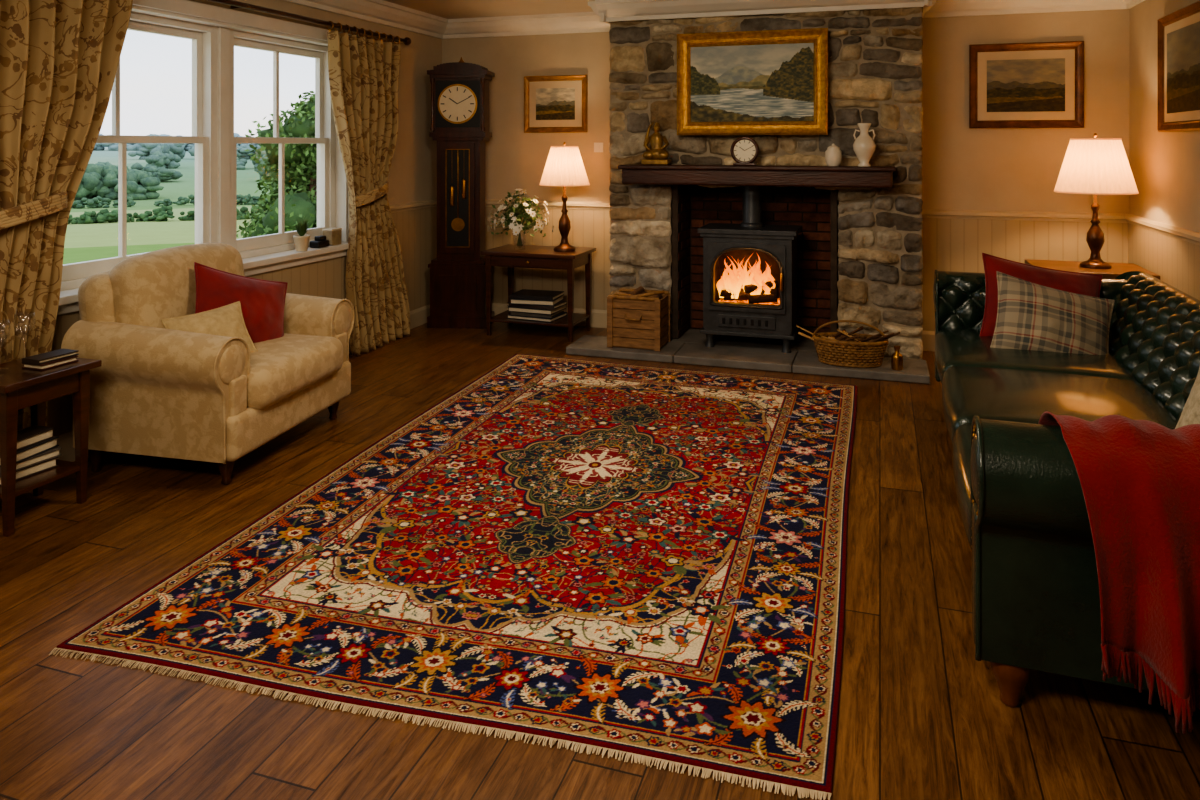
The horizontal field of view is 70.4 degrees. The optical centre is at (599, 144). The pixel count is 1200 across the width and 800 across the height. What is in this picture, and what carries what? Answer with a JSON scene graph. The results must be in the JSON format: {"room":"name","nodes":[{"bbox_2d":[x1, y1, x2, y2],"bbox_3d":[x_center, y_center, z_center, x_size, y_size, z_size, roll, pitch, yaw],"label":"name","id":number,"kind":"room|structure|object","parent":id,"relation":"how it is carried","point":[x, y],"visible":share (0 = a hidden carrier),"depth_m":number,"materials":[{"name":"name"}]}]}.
{"room":"living room","nodes":[
{"label":"living room","id":0,"kind":"room"},
{"bbox_2d":[135,0,441,204],"bbox_3d":[-2.749,0.210,3.722,0.250,2.580,7.950,0,0,18],"label":"wall","id":1,"kind":"structure","parent":0,"point":[412,176],"depth_m":6.94,"materials":[{"name":"paint"}]},
{"bbox_2d":[60,12,217,290],"bbox_3d":[-2.524,-0.010,4.469,0.130,1.420,1.270,0,0,18],"label":"window","id":2,"kind":"structure","parent":1,"relation":"in","point":[204,38],"depth_m":4.97,"materials":[{"name":"white paint"}]},
{"bbox_2d":[16,242,348,314],"bbox_3d":[-2.292,0.745,4.998,0.320,0.090,2.660,0,0,18],"label":"window sill","id":3,"kind":"structure","parent":1,"relation":"attached to","point":[68,301],"depth_m":5.35,"materials":[{"name":"white paint"}]},
{"bbox_2d":[293,219,309,250],"bbox_3d":[-1.971,0.587,5.619,0.106,0.223,0.106,0,0,18],"label":"potted plant","id":4,"kind":"object","parent":3,"relation":"on","point":[301,241],"visible":1,"depth_m":5.59,"materials":[{"name":"green plant"}]},
{"bbox_2d":[310,236,328,247],"bbox_3d":[-1.918,0.660,5.812,0.080,0.074,0.120,0,0,18],"label":"camera","id":5,"kind":"object","parent":3,"relation":"on","point":[320,241],"visible":1,"depth_m":5.78,"materials":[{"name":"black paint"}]},
{"bbox_2d":[322,228,341,245],"bbox_3d":[-1.879,0.642,5.962,0.084,0.114,0.114,0,0,18],"label":"box","id":6,"kind":"object","parent":3,"relation":"on","point":[333,235],"visible":0.94,"depth_m":5.92,"materials":[{"name":"beige paint"}]},
{"bbox_2d":[131,0,351,244],"bbox_3d":[-2.308,-0.040,5.003,0.265,1.520,2.620,0,0,18],"label":"trim","id":7,"kind":"structure","parent":1,"relation":"attached to","point":[186,7],"depth_m":5.09,"materials":[{"name":"white paint"}]},
{"bbox_2d":[47,207,436,435],"bbox_3d":[-2.626,0.940,3.675,0.012,0.840,7.938,0,0,18],"label":"trim","id":8,"kind":"structure","parent":1,"relation":"attached to","point":[417,228],"depth_m":6.00,"materials":[{"name":"beige wood"}]},
{"bbox_2d":[56,304,429,461],"bbox_3d":[-2.619,1.420,3.679,0.022,0.160,7.950,0,0,18],"label":"baseboard","id":9,"kind":"structure","parent":1,"relation":"attached to","point":[418,317],"depth_m":4.02,"materials":[{"name":"beige paint"}]},
{"bbox_2d":[230,29,334,258],"bbox_3d":[-2.133,-0.010,5.656,0.130,1.420,1.070,0,0,18],"label":"window","id":10,"kind":"structure","parent":1,"relation":"in","point":[324,138],"depth_m":5.66,"materials":[{"name":"white paint"}]},
{"bbox_2d":[208,0,410,44],"bbox_3d":[-2.146,-0.812,4.923,0.139,0.076,3.836,0,0,18],"label":"pole","id":11,"kind":"object","parent":1,"relation":"attached to","point":[234,4],"visible":0.92,"depth_m":5.64,"materials":[{"name":"brown wood"}]},
{"bbox_2d":[0,0,132,430],"bbox_3d":[-2.503,0.357,3.740,0.178,2.255,0.934,0,0,18],"label":"floral curtain","id":12,"kind":"object","parent":11,"relation":"hanging from","point":[59,59],"visible":0.84,"depth_m":3.77,"materials":[{"name":"fabric"}]},
{"bbox_2d":[327,31,409,355],"bbox_3d":[-1.683,0.358,6.238,0.182,2.256,1.048,0,0,18],"label":"floral curtain","id":13,"kind":"object","parent":11,"relation":"hanging from","point":[363,73],"visible":0.99,"depth_m":6.17,"materials":[{"name":"fabric"}]},
{"bbox_2d":[384,0,594,18],"bbox_3d":[-0.175,-1.155,2.874,5.670,0.150,8.250,0,0,18],"label":"ceiling","id":14,"kind":"structure","parent":0,"point":[448,9],"depth_m":6.68,"materials":[{"name":"paint"}]},
{"bbox_2d":[0,322,1199,799],"bbox_3d":[-0.175,1.575,2.874,5.670,0.150,8.250,0,0,18],"label":"floor","id":15,"kind":"structure","parent":0,"point":[920,718],"depth_m":2.32,"materials":[{"name":"brown wood"}]},
{"bbox_2d":[0,354,101,536],"bbox_3d":[-2.341,1.205,3.456,0.350,0.590,0.420,0,0,18],"label":"side table","id":16,"kind":"object","parent":15,"relation":"on","point":[20,388],"visible":0.8,"depth_m":3.41,"materials":[{"name":"brown wood"}]},
{"bbox_2d":[0,425,61,485],"bbox_3d":[-2.365,1.260,3.463,0.162,0.157,0.268,0,0,18],"label":"book stack","id":17,"kind":"object","parent":16,"relation":"on","point":[37,447],"visible":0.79,"depth_m":3.47,"materials":[{"name":"beige paper"}]},
{"bbox_2d":[21,349,78,370],"bbox_3d":[-2.274,0.887,3.517,0.115,0.043,0.184,0,0,18],"label":"book stack","id":18,"kind":"object","parent":16,"relation":"on","point":[56,358],"visible":1,"depth_m":3.48,"materials":[{"name":"black paper"}]},
{"bbox_2d":[61,243,353,484],"bbox_3d":[-1.879,1.008,4.280,0.948,0.983,1.206,0,0,12],"label":"armchair","id":19,"kind":"object","parent":15,"relation":"on","point":[158,391],"visible":0.89,"depth_m":3.82,"materials":[{"name":"beige fabric"}]},
{"bbox_2d":[161,301,257,352],"bbox_3d":[-1.843,0.910,4.027,0.171,0.279,0.388,0,0,44],"label":"cushion","id":20,"kind":"object","parent":19,"relation":"on","point":[227,320],"visible":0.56,"depth_m":4.03,"materials":[{"name":"fabric"}]},
{"bbox_2d":[194,262,287,342],"bbox_3d":[-1.820,0.860,4.318,0.237,0.560,0.647,0,0,36],"label":"cushion","id":21,"kind":"object","parent":19,"relation":"on","point":[262,302],"visible":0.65,"depth_m":4.28,"materials":[{"name":"fabric"}]},
{"bbox_2d":[49,354,856,799],"bbox_3d":[-0.058,1.494,3.946,2.368,0.008,3.731,0,0,18],"label":"rug","id":22,"kind":"object","parent":15,"relation":"on","point":[643,563],"visible":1,"depth_m":2.92,"materials":[{"name":"fabric"}]},
{"bbox_2d":[427,57,494,328],"bbox_3d":[-1.157,0.382,7.098,0.500,2.236,0.310,0,0,4],"label":"grandfather clock","id":23,"kind":"object","parent":15,"relation":"on","point":[459,90],"visible":0.99,"depth_m":6.97,"materials":[{"name":"brown wood"}]},
{"bbox_2d":[480,244,595,341],"bbox_3d":[-0.484,1.167,6.793,0.790,0.665,0.520,0,0,18],"label":"side table","id":24,"kind":"object","parent":15,"relation":"on","point":[510,256],"visible":0.96,"depth_m":6.64,"materials":[{"name":"brown wood"}]},
{"bbox_2d":[487,189,553,245],"bbox_3d":[-0.646,0.589,6.775,0.546,0.486,0.410,0,0,18],"label":"flower vase","id":25,"kind":"object","parent":24,"relation":"on","point":[516,207],"visible":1,"depth_m":6.74,"materials":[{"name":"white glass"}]},
{"bbox_2d":[507,289,566,322],"bbox_3d":[-0.498,1.273,6.766,0.426,0.192,0.330,0,0,18],"label":"book stack","id":26,"kind":"object","parent":24,"relation":"on","point":[525,304],"visible":1,"depth_m":6.65,"materials":[{"name":"black paper"}]},
{"bbox_2d":[539,142,589,251],"bbox_3d":[-0.280,0.405,6.725,0.402,0.859,0.402,0,0,18],"label":"table lamp","id":27,"kind":"object","parent":24,"relation":"on","point":[564,167],"visible":1,"depth_m":6.62,"materials":[{"name":"white fabric"}]},
{"bbox_2d":[566,329,929,383],"bbox_3d":[1.047,1.472,6.120,2.436,0.054,0.880,0,0,18],"label":"slate hearth","id":28,"kind":"object","parent":15,"relation":"on","point":[754,353],"visible":0.77,"depth_m":5.86,"materials":[{"name":"grey stone"}]},
{"bbox_2d":[607,286,669,350],"bbox_3d":[0.285,1.236,6.140,0.403,0.414,0.335,0,0,18],"label":"crate","id":29,"kind":"object","parent":28,"relation":"on","point":[639,318],"visible":1,"depth_m":6.03,"materials":[{"name":"brown wood"}]},
{"bbox_2d":[698,186,801,352],"bbox_3d":[1.087,0.870,6.146,0.690,1.149,0.504,0,0,18],"label":"wood-burning stove","id":30,"kind":"object","parent":28,"relation":"on","point":[776,245],"visible":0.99,"depth_m":6.01,"materials":[{"name":"metal"}]},
{"bbox_2d":[716,254,779,304],"bbox_3d":[1.086,0.963,6.159,0.450,0.392,0.280,0,0,18],"label":"fire","id":31,"kind":"object","parent":30,"relation":"on","point":[757,288],"visible":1,"depth_m":6.09,"materials":[{"name":"orange"}]},
{"bbox_2d":[796,320,899,367],"bbox_3d":[1.637,1.298,5.629,0.655,0.292,0.297,0,0,12],"label":"basket","id":32,"kind":"object","parent":28,"relation":"on","point":[830,347],"visible":1,"depth_m":5.54,"materials":[{"name":"wicker"}]},
{"bbox_2d":[891,345,902,369],"bbox_3d":[1.914,1.369,5.476,0.072,0.150,0.072,0,0,18],"label":"holder","id":33,"kind":"object","parent":28,"relation":"on","point":[896,358],"visible":1,"depth_m":5.45,"materials":[{"name":"gold metal"}]},
{"bbox_2d":[933,270,1199,706],"bbox_3d":[2.031,1.098,3.442,1.264,0.805,3.171,0,0,18],"label":"sofa","id":34,"kind":"object","parent":15,"relation":"on","point":[1036,597],"visible":0.74,"depth_m":2.32,"materials":[{"name":"green leather"}]},
{"bbox_2d":[979,253,1102,335],"bbox_3d":[2.359,0.860,4.540,0.681,0.535,0.270,0,0,11],"label":"cushion","id":35,"kind":"object","parent":34,"relation":"on","point":[1087,284],"visible":0.43,"depth_m":4.55,"materials":[{"name":"fabric"}]},
{"bbox_2d":[990,271,1114,354],"bbox_3d":[2.267,0.915,4.262,0.648,0.513,0.286,0,0,13],"label":"cushion","id":36,"kind":"object","parent":34,"relation":"on","point":[1030,316],"visible":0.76,"depth_m":4.21,"materials":[{"name":"fabric"}]},
{"bbox_2d":[1038,411,1199,733],"bbox_3d":[1.505,1.071,2.132,0.697,0.748,0.663,0,0,18],"label":"throw blanket","id":37,"kind":"object","parent":34,"relation":"on","point":[1139,479],"visible":0.91,"depth_m":2.01,"materials":[{"name":"fabric"}]},
{"bbox_2d":[1175,367,1199,428],"bbox_3d":[2.049,0.890,2.736,0.198,0.338,0.427,0,0,-6],"label":"cushion","id":38,"kind":"object","parent":34,"relation":"on","point":[1190,414],"visible":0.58,"depth_m":2.85,"materials":[{"name":"beige fabric"}]},
{"bbox_2d":[1025,259,1159,279],"bbox_3d":[3.063,1.133,5.335,0.640,0.735,0.550,0,0,18],"label":"table","id":39,"kind":"object","parent":15,"relation":"on","point":[1117,269],"visible":0.3,"depth_m":5.31,"materials":[{"name":"brown wood"}]},
{"bbox_2d":[1054,133,1138,268],"bbox_3d":[3.099,0.344,5.317,0.462,0.839,0.462,0,0,18],"label":"table lamp","id":40,"kind":"object","parent":39,"relation":"on","point":[1095,166],"visible":1,"depth_m":5.19,"materials":[{"name":"white fabric"}]},
{"bbox_2d":[442,9,1129,336],"bbox_3d":[1.092,0.210,6.721,5.670,2.580,0.150,0,0,18],"label":"wall","id":41,"kind":"structure","parent":0,"point":[964,167],"depth_m":6.17,"materials":[{"name":"paint"}]},
{"bbox_2d":[524,75,586,132],"bbox_3d":[-0.375,-0.343,7.109,0.560,0.475,0.030,0,0,18],"label":"framed landscape picture","id":42,"kind":"object","parent":41,"relation":"attached to","point":[557,103],"visible":1,"depth_m":7.11,"materials":[{"name":"brown wood"}]},
{"bbox_2d":[594,143,609,151],"bbox_3d":[0.050,0.020,6.977,0.210,0.080,0.014,0,0,18],"label":"light switch","id":43,"kind":"object","parent":41,"relation":"attached to","point":[598,147],"visible":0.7,"depth_m":6.99,"materials":[{"name":"white plastic"}]},
{"bbox_2d":[492,303,934,350],"bbox_3d":[1.113,1.420,6.623,5.270,0.160,0.022,0,0,18],"label":"baseboard","id":44,"kind":"structure","parent":41,"relation":"attached to","point":[598,317],"depth_m":6.98,"materials":[{"name":"beige paint"}]},
{"bbox_2d":[609,7,922,359],"bbox_3d":[1.192,0.213,6.308,2.243,2.577,0.570,0,0,18],"label":"chimney breast","id":45,"kind":"object","parent":41,"relation":"attached to","point":[875,60],"visible":0.66,"depth_m":5.92,"materials":[{"name":"grey stone"}]},
{"bbox_2d":[677,28,827,134],"bbox_3d":[1.067,-0.438,6.026,1.060,0.735,0.055,0,0,18],"label":"painting","id":46,"kind":"object","parent":45,"relation":"attached to","point":[766,82],"visible":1,"depth_m":6.03,"materials":[{"name":"wood"}]},
{"bbox_2d":[672,185,838,338],"bbox_3d":[1.173,0.863,6.366,1.185,1.162,0.466,0,0,18],"label":"lining","id":47,"kind":"object","parent":45,"relation":"attached to","point":[694,207],"visible":0.59,"depth_m":6.43,"materials":[{"name":"brick"}]},
{"bbox_2d":[618,164,895,187],"bbox_3d":[1.070,0.215,5.981,1.910,0.140,0.230,0,0,18],"label":"mantel beam","id":48,"kind":"object","parent":45,"relation":"attached to","point":[722,175],"visible":0.99,"depth_m":5.87,"materials":[{"name":"brown wood"}]},
{"bbox_2d":[641,122,671,164],"bbox_3d":[0.409,-0.013,6.172,0.204,0.313,0.130,0,0,18],"label":"figurine","id":49,"kind":"object","parent":48,"relation":"on","point":[655,155],"visible":1,"depth_m":6.14,"materials":[{"name":"gold metal"}]},
{"bbox_2d":[730,136,758,165],"bbox_3d":[1.016,0.041,5.961,0.200,0.205,0.060,0,0,18],"label":"mantel clock","id":50,"kind":"object","parent":48,"relation":"on","point":[744,150],"depth_m":5.95,"materials":[{"name":"brown wood"}]},
{"bbox_2d":[825,143,841,165],"bbox_3d":[1.586,0.067,5.774,0.112,0.155,0.112,0,0,18],"label":"ceramic jar","id":51,"kind":"object","parent":48,"relation":"on","point":[833,154],"visible":0.94,"depth_m":5.73,"materials":[{"name":"beige ceramic"}]},
{"bbox_2d":[853,123,875,166],"bbox_3d":[1.776,-0.001,5.711,0.148,0.290,0.148,0,0,18],"label":"ceramic vase","id":52,"kind":"object","parent":48,"relation":"on","point":[864,146],"visible":1,"depth_m":5.67,"materials":[{"name":"beige ceramic"}]},
{"bbox_2d":[485,207,1127,330],"bbox_3d":[1.114,0.940,6.628,5.270,0.840,0.012,0,0,18],"label":"wainscoting","id":53,"kind":"structure","parent":41,"relation":"attached to","point":[949,244],"depth_m":6.19,"materials":[{"name":"beige wood"}]},
{"bbox_2d":[969,41,1083,127],"bbox_3d":[3.001,-0.420,5.995,0.730,0.600,0.035,0,0,18],"label":"picture","id":54,"kind":"object","parent":41,"relation":"attached to","point":[1035,84],"visible":1,"depth_m":5.99,"materials":[{"name":"brown wood"}]},
{"bbox_2d":[1130,0,1199,232],"bbox_3d":[2.447,0.210,2.010,0.150,2.580,7.950,0,0,18],"label":"wall","id":55,"kind":"structure","parent":0,"point":[1165,166],"depth_m":5.28,"materials":[{"name":"paint"}]},
{"bbox_2d":[283,0,1144,38],"bbox_3d":[-0.127,-1.005,2.858,5.270,0.150,7.950,0,0,18],"label":"trim","id":56,"kind":"structure","parent":55,"relation":"attached to","point":[382,12],"depth_m":6.18,"materials":[{"name":"white paint"}]},
{"bbox_2d":[389,199,1199,244],"bbox_3d":[-0.127,0.502,2.858,5.270,0.065,7.950,0,0,18],"label":"trim","id":57,"kind":"structure","parent":55,"relation":"attached to","point":[1193,237],"depth_m":6.02,"materials":[{"name":"beige paint"}]},
{"bbox_2d":[1128,223,1199,299],"bbox_3d":[2.368,0.940,2.030,0.012,0.840,7.938,0,0,18],"label":"trim","id":58,"kind":"structure","parent":55,"relation":"attached to","point":[1176,261],"depth_m":5.00,"materials":[{"name":"beige wood"}]},
{"bbox_2d":[1158,0,1199,131],"bbox_3d":[3.227,-0.420,4.675,0.035,0.680,0.920,0,0,18],"label":"picture","id":59,"kind":"object","parent":55,"relation":"attached to","point":[1179,30],"visible":1,"depth_m":4.79,"materials":[{"name":"brown wood"}]},
{"label":"outside","id":60,"kind":"structure","parent":0,"visible":0},
{"bbox_2d":[63,147,269,264],"bbox_3d":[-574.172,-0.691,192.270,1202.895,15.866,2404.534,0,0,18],"label":"ground","id":61,"kind":"structure","parent":60,"point":[83,242],"depth_m":53.79,"materials":[{"name":"green plant"}]},
{"bbox_2d":[68,205,265,223],"bbox_3d":[-27.237,4.772,56.885,50.820,1.575,9.910,0,0,-13],"label":"hedgerow","id":62,"kind":"object","parent":61,"relation":"on","point":[160,214],"visible":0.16,"depth_m":59.03,"materials":[{"name":"green plant"}]},
{"bbox_2d":[74,144,270,199],"bbox_3d":[-83.781,3.755,151.210,132.946,8.027,107.645,0,0,18],"label":"woodland","id":63,"kind":"object","parent":61,"relation":"on","point":[100,179],"visible":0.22,"depth_m":111.64,"materials":[{"name":"green plant"}]},
{"bbox_2d":[72,194,272,208],"bbox_3d":[-42.160,6.259,85.499,70.399,2.020,43.302,0,0,18],"label":"hedgerow","id":64,"kind":"object","parent":61,"relation":"on","point":[96,202],"visible":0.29,"depth_m":95.69,"materials":[{"name":"green plant"}]},
{"bbox_2d":[99,133,247,146],"bbox_3d":[-208.354,-2.304,399.436,372.006,11.373,245.774,0,0,18],"label":"woodland","id":65,"kind":"object","parent":61,"relation":"on","point":[235,134],"visible":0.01,"depth_m":461.61,"materials":[{"name":"green plant"}]},
{"bbox_2d":[94,134,260,159],"bbox_3d":[-134.447,0.109,254.454,263.157,9.571,198.773,0,0,18],"label":"woodland","id":66,"kind":"object","parent":61,"relation":"on","point":[143,150],"visible":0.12,"depth_m":244.15,"materials":[{"name":"green plant"}]},
{"bbox_2d":[237,91,316,237],"bbox_3d":[-7.309,1.036,22.070,3.940,4.834,3.707,0,0,-31],"label":"tree","id":67,"kind":"object","parent":61,"relation":"on","point":[300,159],"visible":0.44,"depth_m":21.24,"materials":[{"name":"green plant"}]}
]}

